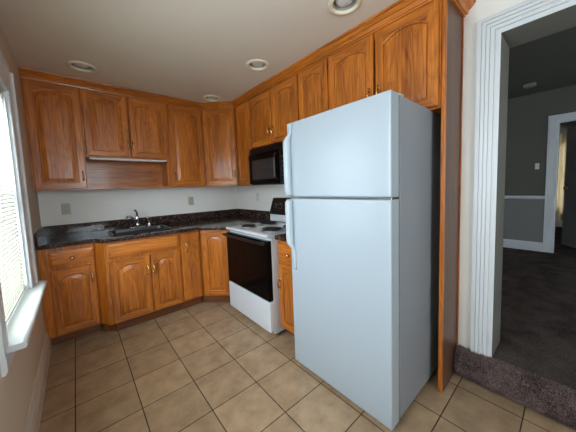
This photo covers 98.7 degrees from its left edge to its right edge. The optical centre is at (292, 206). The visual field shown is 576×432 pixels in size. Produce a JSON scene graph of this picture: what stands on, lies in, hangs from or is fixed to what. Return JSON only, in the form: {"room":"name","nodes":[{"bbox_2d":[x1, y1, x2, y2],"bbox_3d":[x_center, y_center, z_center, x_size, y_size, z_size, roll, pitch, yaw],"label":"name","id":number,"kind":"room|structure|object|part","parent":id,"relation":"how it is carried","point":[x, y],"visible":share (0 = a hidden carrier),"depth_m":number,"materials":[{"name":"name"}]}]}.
{"room":"kitchen","nodes":[
{"label":"kitchen","id":0,"kind":"room"},
{"bbox_2d":[0,27,45,431],"bbox_3d":[-0.845,0.048,0.414,0.180,2.693,5.253,-6,6,-41],"label":"wall","id":1,"kind":"structure","parent":0,"point":[16,388],"depth_m":1.49,"materials":[{"name":"paint"}]},
{"bbox_2d":[0,50,46,376],"bbox_3d":[-1.530,-0.093,1.248,0.248,1.530,1.120,-6,6,-41],"label":"window","id":2,"kind":"structure","parent":1,"relation":"in","point":[14,335],"depth_m":1.54,"materials":[{"name":"white paint"}]},
{"bbox_3d":[-1.167,-0.136,0.922,0.032,1.418,0.155,-6,6,-41],"label":"casing","id":3,"kind":"part","parent":2,"relation":"part of","materials":[{"name":"white paint"}]},
{"bbox_3d":[-1.504,-0.782,1.231,0.030,0.155,0.798,-6,6,-41],"label":"head casing","id":4,"kind":"part","parent":2,"relation":"part of","materials":[{"name":"white paint"}]},
{"bbox_2d":[0,90,25,323],"bbox_3d":[-1.505,-0.072,1.264,0.039,1.224,0.756,-6,6,-41],"label":"window blind","id":5,"kind":"object","parent":2,"relation":"attached to","point":[11,279],"visible":0.98,"depth_m":1.37,"materials":[{"name":"beige plastic"}]},
{"bbox_3d":[-1.485,0.531,1.311,0.024,0.014,0.756,-6,6,-41],"label":"rail","id":6,"kind":"part","parent":5,"relation":"part of","materials":[{"name":"beige plastic"}]},
{"bbox_3d":[-1.797,-0.170,1.639,0.032,1.418,0.155,-6,6,-41],"label":"casing","id":7,"kind":"part","parent":2,"relation":"part of","materials":[{"name":"white paint"}]},
{"bbox_2d":[24,333,51,431],"bbox_3d":[-0.558,1.227,0.380,0.022,0.168,4.720,-6,6,-41],"label":"baseboard","id":8,"kind":"structure","parent":1,"relation":"attached to","point":[36,405],"depth_m":1.54,"materials":[{"name":"paint"}]},
{"bbox_2d":[37,186,237,226],"bbox_3d":[-1.742,-0.142,3.234,2.601,2.693,0.180,-6,6,-41],"label":"wall","id":9,"kind":"structure","parent":0,"point":[86,206],"depth_m":2.94,"materials":[{"name":"white paint"}]},
{"bbox_2d":[21,78,88,190],"bbox_3d":[-2.266,-0.677,2.387,0.381,1.032,0.355,-6,6,-41],"label":"upper cabinet","id":10,"kind":"object","parent":9,"relation":"attached to","point":[53,118],"visible":0.98,"depth_m":2.27,"materials":[{"name":"brown wood"}]},
{"bbox_2d":[61,203,70,214],"bbox_3d":[-2.357,0.023,2.577,0.072,0.116,0.009,-6,6,-41],"label":"wall outlet","id":11,"kind":"object","parent":9,"relation":"attached to","point":[65,208],"visible":1,"depth_m":2.58,"materials":[{"name":"beige plastic"}]},
{"bbox_2d":[79,88,170,189],"bbox_3d":[-1.835,-0.722,2.763,0.769,1.032,0.355,-6,6,-41],"label":"upper cabinet","id":12,"kind":"object","parent":9,"relation":"attached to","point":[114,126],"visible":0.98,"depth_m":2.70,"materials":[{"name":"brown wood"}]},
{"bbox_3d":[-1.895,-0.835,2.527,0.368,0.635,0.022,-6,6,-41],"label":"door","id":13,"kind":"part","parent":12,"relation":"part of","materials":[{"name":"brown wood"}]},
{"bbox_3d":[-1.766,-0.878,2.666,0.769,0.710,0.018,-6,6,-41],"label":"frame","id":14,"kind":"part","parent":12,"relation":"part of","materials":[{"name":"brown wood"}]},
{"bbox_2d":[89,157,166,161],"bbox_3d":[-1.773,-0.514,2.717,0.715,0.021,0.055,-6,6,-41],"label":"light","id":15,"kind":"object","parent":12,"relation":"attached to","point":[91,158],"visible":1,"depth_m":2.66,"materials":[{"name":"white plastic"}]},
{"bbox_2d":[91,159,158,161],"bbox_3d":[-1.772,-0.506,2.717,0.675,0.004,0.037,-6,6,-41],"label":"diffuser","id":16,"kind":"object","parent":15,"relation":"attached to","point":[141,160],"depth_m":2.70,"materials":[{"name":"white"}]},
{"bbox_2d":[88,186,170,189],"bbox_3d":[-1.836,-0.219,2.824,0.767,0.020,0.298,-6,6,-41],"label":"niche shelf","id":17,"kind":"object","parent":12,"relation":"attached to","point":[90,187],"depth_m":2.73,"materials":[{"name":"brown wood"}]},
{"bbox_3d":[-1.609,-0.865,2.777,0.365,0.635,0.022,-6,6,-41],"label":"door","id":18,"kind":"part","parent":12,"relation":"part of","materials":[{"name":"brown wood"}]},
{"bbox_2d":[44,209,237,235],"bbox_3d":[-1.665,0.163,3.182,2.198,0.100,0.019,-6,6,-41],"label":"backsplash","id":19,"kind":"structure","parent":9,"relation":"attached to","point":[122,223],"depth_m":2.92,"materials":[{"name":"stone"}]},
{"bbox_2d":[165,104,205,187],"bbox_3d":[-1.387,-0.768,3.154,0.419,1.032,0.355,-6,6,-41],"label":"upper cabinet","id":20,"kind":"object","parent":9,"relation":"attached to","point":[184,125],"visible":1,"depth_m":3.03,"materials":[{"name":"brown wood"}]},
{"bbox_2d":[188,197,193,204],"bbox_3d":[-1.395,-0.080,3.416,0.072,0.116,0.009,-6,6,-41],"label":"wall outlet","id":21,"kind":"object","parent":9,"relation":"attached to","point":[190,199],"visible":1,"depth_m":3.41,"materials":[{"name":"beige plastic"}]},
{"bbox_2d":[201,108,246,186],"bbox_3d":[-0.906,-0.804,3.398,0.624,1.032,0.625,-6,6,-41],"label":"upper cabinet","id":22,"kind":"object","parent":9,"relation":"attached to","point":[218,125],"visible":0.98,"depth_m":3.17,"materials":[{"name":"brown wood"}]},
{"bbox_2d":[0,0,397,102],"bbox_3d":[-0.059,-1.190,1.045,2.421,0.020,5.653,-6,6,-41],"label":"ceiling","id":23,"kind":"structure","parent":0,"point":[191,50],"depth_m":1.76,"materials":[{"name":"paint"}]},
{"bbox_2d":[66,61,96,72],"bbox_3d":[-1.804,-1.265,2.116,0.204,0.147,0.204,-6,6,-41],"label":"recessed light","id":24,"kind":"object","parent":23,"relation":"in","point":[76,65],"visible":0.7,"depth_m":2.13,"materials":[{"name":"beige metal"}]},
{"bbox_3d":[-1.804,-1.267,2.116,0.112,0.123,0.112,-6,6,-41],"label":"bulb","id":25,"kind":"part","parent":24,"relation":"part of","materials":[{"name":"white glass"}]},
{"bbox_2d":[203,95,220,101],"bbox_3d":[-0.958,-1.360,2.946,0.204,0.147,0.204,-6,6,-41],"label":"recessed light","id":26,"kind":"object","parent":23,"relation":"in","point":[213,98],"visible":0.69,"depth_m":2.96,"materials":[{"name":"beige"}]},
{"bbox_2d":[246,59,268,70],"bbox_3d":[-0.309,-1.323,2.195,0.204,0.147,0.204,-6,6,-41],"label":"recessed light","id":27,"kind":"object","parent":23,"relation":"in","point":[255,64],"visible":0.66,"depth_m":2.21,"materials":[{"name":"beige metal"}]},
{"bbox_3d":[-0.309,-1.325,2.195,0.112,0.123,0.112,-6,6,-41],"label":"bulb","id":28,"kind":"part","parent":27,"relation":"part of","materials":[{"name":"white glass"}]},
{"bbox_2d":[328,0,361,15],"bbox_3d":[0.315,-1.290,1.486,0.204,0.147,0.204,-6,6,-41],"label":"recessed light","id":29,"kind":"object","parent":23,"relation":"in","point":[336,7],"visible":1,"depth_m":1.53,"materials":[{"name":"beige metal"}]},
{"bbox_3d":[0.315,-1.292,1.486,0.112,0.123,0.112,-6,6,-41],"label":"bulb","id":30,"kind":"part","parent":29,"relation":"part of","materials":[{"name":"white glass"}]},
{"bbox_2d":[39,302,575,431],"bbox_3d":[0.020,1.264,1.231,2.401,0.080,5.653,-6,6,-41],"label":"floor","id":31,"kind":"structure","parent":0,"point":[204,366],"depth_m":1.61,"materials":[{"name":"tile"}]},
{"bbox_2d":[36,243,100,349],"bbox_3d":[-2.129,0.769,2.388,0.364,0.876,0.640,-6,6,-41],"label":"base cabinet","id":32,"kind":"object","parent":31,"relation":"on","point":[70,301],"visible":0.99,"depth_m":2.17,"materials":[{"name":"brown wood"}]},
{"bbox_3d":[-1.935,0.444,2.175,0.298,0.128,0.022,-6,6,-41],"label":"drawer","id":33,"kind":"part","parent":32,"relation":"part of","materials":[{"name":"brown wood"}]},
{"bbox_3d":[-1.921,0.820,2.205,0.298,0.574,0.022,-6,6,-41],"label":"door","id":34,"kind":"part","parent":32,"relation":"part of","materials":[{"name":"brown wood"}]},
{"bbox_2d":[93,233,183,331],"bbox_3d":[-1.683,0.729,2.699,0.716,0.876,0.745,-6,6,-41],"label":"base cabinet","id":35,"kind":"object","parent":31,"relation":"on","point":[139,280],"visible":0.98,"depth_m":2.42,"materials":[{"name":"brown wood"}]},
{"bbox_3d":[-1.542,0.783,2.387,0.326,0.592,0.022,-6,6,-41],"label":"door","id":36,"kind":"part","parent":35,"relation":"part of","materials":[{"name":"brown wood"}]},
{"bbox_3d":[-1.448,0.388,2.451,0.612,0.134,0.022,-6,6,-41],"label":"false drawer","id":37,"kind":"part","parent":35,"relation":"part of","materials":[{"name":"brown wood"}]},
{"bbox_3d":[-1.308,0.759,2.591,0.276,0.592,0.022,-6,6,-41],"label":"door","id":38,"kind":"part","parent":35,"relation":"part of","materials":[{"name":"brown wood"}]},
{"bbox_2d":[179,230,202,308],"bbox_3d":[-1.332,0.693,3.005,0.217,0.876,0.745,-6,6,-41],"label":"base cabinet","id":39,"kind":"object","parent":31,"relation":"on","point":[190,254],"visible":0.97,"depth_m":2.75,"materials":[{"name":"brown wood"}]},
{"bbox_2d":[199,229,229,301],"bbox_3d":[-0.821,0.654,3.267,0.896,0.876,1.039,-6,6,-41],"label":"base cabinet","id":40,"kind":"object","parent":31,"relation":"on","point":[213,245],"visible":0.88,"depth_m":2.81,"materials":[{"name":"brown wood"}]},
{"bbox_2d":[34,209,270,250],"bbox_3d":[-1.327,0.199,2.800,2.199,0.136,1.043,-6,6,-41],"label":"countertop","id":41,"kind":"structure","parent":40,"relation":"on","point":[56,236],"depth_m":2.75,"materials":[{"name":"stone"}]},
{"bbox_2d":[125,210,144,227],"bbox_3d":[-1.818,0.139,2.817,0.121,0.214,0.270,-1,5,13],"label":"faucet","id":42,"kind":"object","parent":41,"relation":"on","point":[136,218],"visible":0.96,"depth_m":2.85,"materials":[{"name":"silver metal"}]},
{"bbox_3d":[-1.807,0.137,2.775,0.034,0.094,0.202,-2,4,-2],"label":"spout","id":43,"kind":"part","parent":42,"relation":"part of","materials":[{"name":"silver metal"}]},
{"bbox_2d":[108,225,171,235],"bbox_3d":[-1.629,0.342,2.673,0.550,0.199,0.430,-6,6,-41],"label":"sink","id":44,"kind":"object","parent":41,"relation":"in","point":[128,231],"visible":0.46,"depth_m":2.76,"materials":[{"name":"black"}]},
{"bbox_2d":[222,198,289,333],"bbox_3d":[-0.207,0.524,2.594,0.754,1.198,0.758,-6,6,-41],"label":"electric range","id":45,"kind":"object","parent":31,"relation":"on","point":[252,249],"visible":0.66,"depth_m":2.31,"materials":[{"name":"white metal"}]},
{"bbox_3d":[-0.479,0.301,2.345,0.055,0.026,0.758,-6,6,-41],"label":"handle","id":46,"kind":"part","parent":45,"relation":"part of","materials":[{"name":"black plastic"}]},
{"bbox_3d":[-0.434,0.544,2.395,0.042,0.530,0.749,-6,6,-41],"label":"oven door","id":47,"kind":"part","parent":45,"relation":"part of","materials":[{"name":"black glass"}]},
{"bbox_3d":[-0.420,0.952,2.427,0.042,0.270,0.749,-6,6,-41],"label":"storage drawer","id":48,"kind":"part","parent":45,"relation":"part of","materials":[{"name":"white metal"}]},
{"bbox_2d":[226,220,285,238],"bbox_3d":[-0.198,0.214,2.587,0.702,0.032,0.757,-6,6,-41],"label":"cooktop","id":49,"kind":"object","parent":45,"relation":"in","point":[266,229],"depth_m":2.44,"materials":[{"name":"white metal"}]},
{"bbox_3d":[0.012,0.000,2.761,0.120,0.194,0.753,-6,6,-41],"label":"control panel","id":50,"kind":"part","parent":45,"relation":"part of","materials":[{"name":"black plastic"}]},
{"bbox_2d":[277,240,293,335],"bbox_3d":[0.219,0.699,2.236,0.685,0.876,0.339,-6,6,-41],"label":"base cabinet","id":51,"kind":"object","parent":31,"relation":"on","point":[285,282],"visible":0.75,"depth_m":2.08,"materials":[{"name":"brown wood"}]},
{"bbox_2d":[275,233,286,241],"bbox_3d":[0.211,0.192,2.203,0.670,0.136,0.342,-6,6,-41],"label":"countertop","id":52,"kind":"structure","parent":51,"relation":"on","point":[282,237],"depth_m":2.06,"materials":[{"name":"stone"}]},
{"bbox_3d":[0.009,0.671,2.050,0.018,0.776,0.339,-6,6,-41],"label":"frame","id":53,"kind":"part","parent":51,"relation":"part of","materials":[{"name":"brown wood"}]},
{"bbox_3d":[-0.016,0.396,2.014,0.022,0.146,0.309,-6,6,-41],"label":"drawer","id":54,"kind":"part","parent":51,"relation":"part of","materials":[{"name":"brown wood"}]},
{"bbox_3d":[-0.003,0.770,2.044,0.022,0.564,0.309,-6,6,-41],"label":"door","id":55,"kind":"part","parent":51,"relation":"part of","materials":[{"name":"brown wood"}]},
{"bbox_2d":[283,90,440,429],"bbox_3d":[0.492,0.285,1.722,0.768,1.760,0.755,-6,6,-41],"label":"refrigerator","id":56,"kind":"object","parent":31,"relation":"on","point":[363,225],"visible":0.99,"depth_m":1.41,"materials":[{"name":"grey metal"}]},
{"bbox_3d":[-0.029,-0.318,1.699,0.048,0.487,0.057,-6,6,-41],"label":"handle","id":57,"kind":"part","parent":56,"relation":"part of","materials":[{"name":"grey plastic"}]},
{"bbox_3d":[-0.011,0.197,1.739,0.048,0.499,0.057,-6,6,-41],"label":"handle","id":58,"kind":"part","parent":56,"relation":"part of","materials":[{"name":"grey plastic"}]},
{"bbox_3d":[0.249,-0.313,1.479,0.082,0.505,0.755,-6,6,-41],"label":"freezer door","id":59,"kind":"part","parent":56,"relation":"part of","materials":[{"name":"white metal"}]},
{"bbox_3d":[0.279,0.551,1.547,0.082,1.206,0.755,-6,6,-41],"label":"fresh food door","id":60,"kind":"part","parent":56,"relation":"part of","materials":[{"name":"white metal"}]},
{"bbox_2d":[438,0,463,393],"bbox_3d":[0.999,-0.046,1.554,0.302,2.412,0.027,-6,6,-41],"label":"end panel","id":61,"kind":"object","parent":31,"relation":"on","point":[452,20],"visible":0.95,"depth_m":1.52,"materials":[{"name":"brown wood"}]},
{"bbox_2d":[453,344,575,429],"bbox_3d":[1.744,1.082,0.976,0.129,0.200,1.909,-6,6,-41],"label":"carpet","id":62,"kind":"object","parent":31,"relation":"on","point":[546,397],"visible":1,"depth_m":1.43,"materials":[{"name":"carpet"}]},
{"bbox_2d":[237,0,525,352],"bbox_3d":[0.975,-0.144,2.003,0.265,2.700,5.253,-6,6,-41],"label":"wall","id":63,"kind":"structure","parent":0,"point":[247,199],"depth_m":1.61,"materials":[{"name":"white paint"}]},
{"bbox_2d":[235,101,251,184],"bbox_3d":[-0.480,-0.798,3.135,0.330,1.032,0.343,-6,6,-41],"label":"upper cabinet","id":64,"kind":"object","parent":63,"relation":"attached to","point":[242,114],"visible":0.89,"depth_m":3.02,"materials":[{"name":"brown wood"}]},
{"bbox_2d":[18,0,475,109],"bbox_3d":[-0.478,-1.231,2.337,3.512,0.069,1.423,-1,5,15],"label":"crown molding","id":65,"kind":"structure","parent":63,"relation":"attached to","point":[399,9],"depth_m":2.18,"materials":[{"name":"brown wood"}]},
{"bbox_2d":[249,75,298,148],"bbox_3d":[-0.112,-0.979,2.666,0.363,0.625,0.832,-6,6,-41],"label":"upper cabinet","id":66,"kind":"object","parent":63,"relation":"attached to","point":[271,111],"visible":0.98,"depth_m":2.53,"materials":[{"name":"brown wood"}]},
{"bbox_3d":[-0.352,-0.948,2.735,0.022,0.550,0.400,-6,6,-41],"label":"door","id":67,"kind":"part","parent":66,"relation":"part of","materials":[{"name":"brown wood"}]},
{"bbox_2d":[249,141,283,184],"bbox_3d":[-0.129,-0.456,2.710,0.413,0.416,0.757,-6,6,-41],"label":"microwave","id":68,"kind":"object","parent":66,"relation":"attached to","point":[266,164],"visible":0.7,"depth_m":2.62,"materials":[{"name":"black plastic"}]},
{"bbox_3d":[-0.163,-0.408,2.473,0.043,0.276,0.018,-6,6,-41],"label":"handle","id":69,"kind":"part","parent":68,"relation":"part of","materials":[{"name":"black plastic"}]},
{"bbox_3d":[-0.055,-0.405,2.398,0.024,0.333,0.188,-6,6,-41],"label":"control panel","id":70,"kind":"part","parent":68,"relation":"part of","materials":[{"name":"black plastic"}]},
{"bbox_3d":[-0.077,-0.933,2.422,0.022,0.550,0.397,-6,6,-41],"label":"door","id":71,"kind":"part","parent":66,"relation":"part of","materials":[{"name":"brown wood"}]},
{"bbox_2d":[298,58,328,119],"bbox_3d":[0.299,-0.756,2.247,0.330,1.032,0.354,-6,6,-41],"label":"upper cabinet","id":72,"kind":"object","parent":63,"relation":"attached to","point":[313,83],"visible":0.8,"depth_m":2.10,"materials":[{"name":"brown wood"}]},
{"bbox_2d":[328,0,441,114],"bbox_3d":[0.666,-0.921,1.782,0.363,0.657,0.814,-6,6,-41],"label":"upper cabinet","id":73,"kind":"object","parent":63,"relation":"attached to","point":[404,56],"visible":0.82,"depth_m":1.55,"materials":[{"name":"brown wood"}]},
{"bbox_3d":[0.430,-0.890,1.846,0.022,0.582,0.394,-6,6,-41],"label":"door","id":74,"kind":"part","parent":73,"relation":"part of","materials":[{"name":"brown wood"}]},
{"bbox_3d":[0.699,-0.875,1.541,0.022,0.582,0.388,-6,6,-41],"label":"door","id":75,"kind":"part","parent":73,"relation":"part of","materials":[{"name":"brown wood"}]},
{"bbox_3d":[0.578,-0.912,1.705,0.018,0.657,0.814,-6,6,-41],"label":"frame","id":76,"kind":"part","parent":73,"relation":"part of","materials":[{"name":"brown wood"}]},
{"bbox_2d":[470,0,575,357],"bbox_3d":[1.512,-0.056,1.179,0.022,2.095,1.062,-6,6,-41],"label":"trim","id":77,"kind":"structure","parent":63,"relation":"attached to","point":[489,29],"depth_m":1.51,"materials":[{"name":"white paint"}]},
{"bbox_2d":[492,5,575,356],"bbox_3d":[1.622,-0.025,1.277,0.264,2.011,0.894,-6,6,-41],"label":"trim","id":78,"kind":"structure","parent":63,"relation":"attached to","point":[564,19],"depth_m":1.53,"materials":[{"name":"grey paint"}]},
{"bbox_2d":[492,226,575,390],"bbox_3d":[3.426,0.829,4.099,6.544,0.262,6.100,-6,6,-41],"label":"floor","id":79,"kind":"structure","parent":0,"point":[538,324],"depth_m":2.10,"materials":[{"name":"carpet"}]},
{"bbox_2d":[503,84,575,244],"bbox_3d":[3.582,-0.528,4.172,0.124,2.457,6.100,-6,6,-41],"label":"wall","id":80,"kind":"structure","parent":0,"point":[527,116],"depth_m":3.90,"materials":[{"name":"paint"}]},
{"bbox_2d":[503,239,542,251],"bbox_3d":[2.732,0.569,5.172,0.018,0.150,3.535,-6,6,-41],"label":"baseboard","id":81,"kind":"structure","parent":80,"relation":"attached to","point":[509,243],"depth_m":4.00,"materials":[{"name":"white paint"}]},
{"bbox_2d":[505,196,544,198],"bbox_3d":[2.701,-0.205,5.108,0.028,0.055,3.535,-6,6,-41],"label":"trim","id":82,"kind":"structure","parent":80,"relation":"attached to","point":[506,197],"depth_m":3.94,"materials":[{"name":"white paint"}]},
{"bbox_2d":[542,112,575,252],"bbox_3d":[4.117,-0.307,3.477,0.026,2.065,0.775,-6,6,-41],"label":"trim","id":83,"kind":"structure","parent":80,"relation":"attached to","point":[554,121],"depth_m":3.71,"materials":[{"name":"white paint"}]},
{"bbox_2d":[561,126,575,247],"bbox_3d":[4.503,-0.295,3.785,0.124,1.940,0.790,-1,5,15],"label":"door","id":84,"kind":"structure","parent":80,"relation":"in","point":[569,203],"depth_m":4.05,"materials":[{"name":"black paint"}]},
{"bbox_3d":[4.503,-0.305,3.785,0.048,1.600,0.590,-1,5,15],"label":"moulding","id":85,"kind":"part","parent":84,"relation":"part of","materials":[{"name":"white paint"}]},
{"bbox_2d":[508,26,575,98],"bbox_3d":[3.479,-1.786,4.022,6.399,0.080,6.300,-6,6,-41],"label":"ceiling","id":86,"kind":"structure","parent":0,"point":[549,61],"depth_m":2.83,"materials":[{"name":"paint"}]},
{"bbox_2d":[523,82,536,88],"bbox_3d":[3.285,-1.671,3.417,0.136,0.040,0.136,-6,6,-41],"label":"smoke detector","id":87,"kind":"object","parent":86,"relation":"attached to","point":[529,85],"visible":1,"depth_m":3.39,"materials":[{"name":"grey paint"}]},
{"bbox_2d":[555,122,575,226],"bbox_3d":[5.888,-0.767,6.186,0.100,2.457,6.100,-6,6,-41],"label":"wall","id":88,"kind":"structure","parent":0,"point":[563,127],"depth_m":5.64,"materials":[{"name":"paint"}]},
{"bbox_2d":[556,133,566,219],"bbox_3d":[6.240,-0.679,5.567,0.043,1.960,1.200,-6,6,-41],"label":"curtain","id":89,"kind":"object","parent":88,"relation":"hanging from","point":[563,136],"visible":0.16,"depth_m":5.66,"materials":[{"name":"beige fabric"}]}
]}

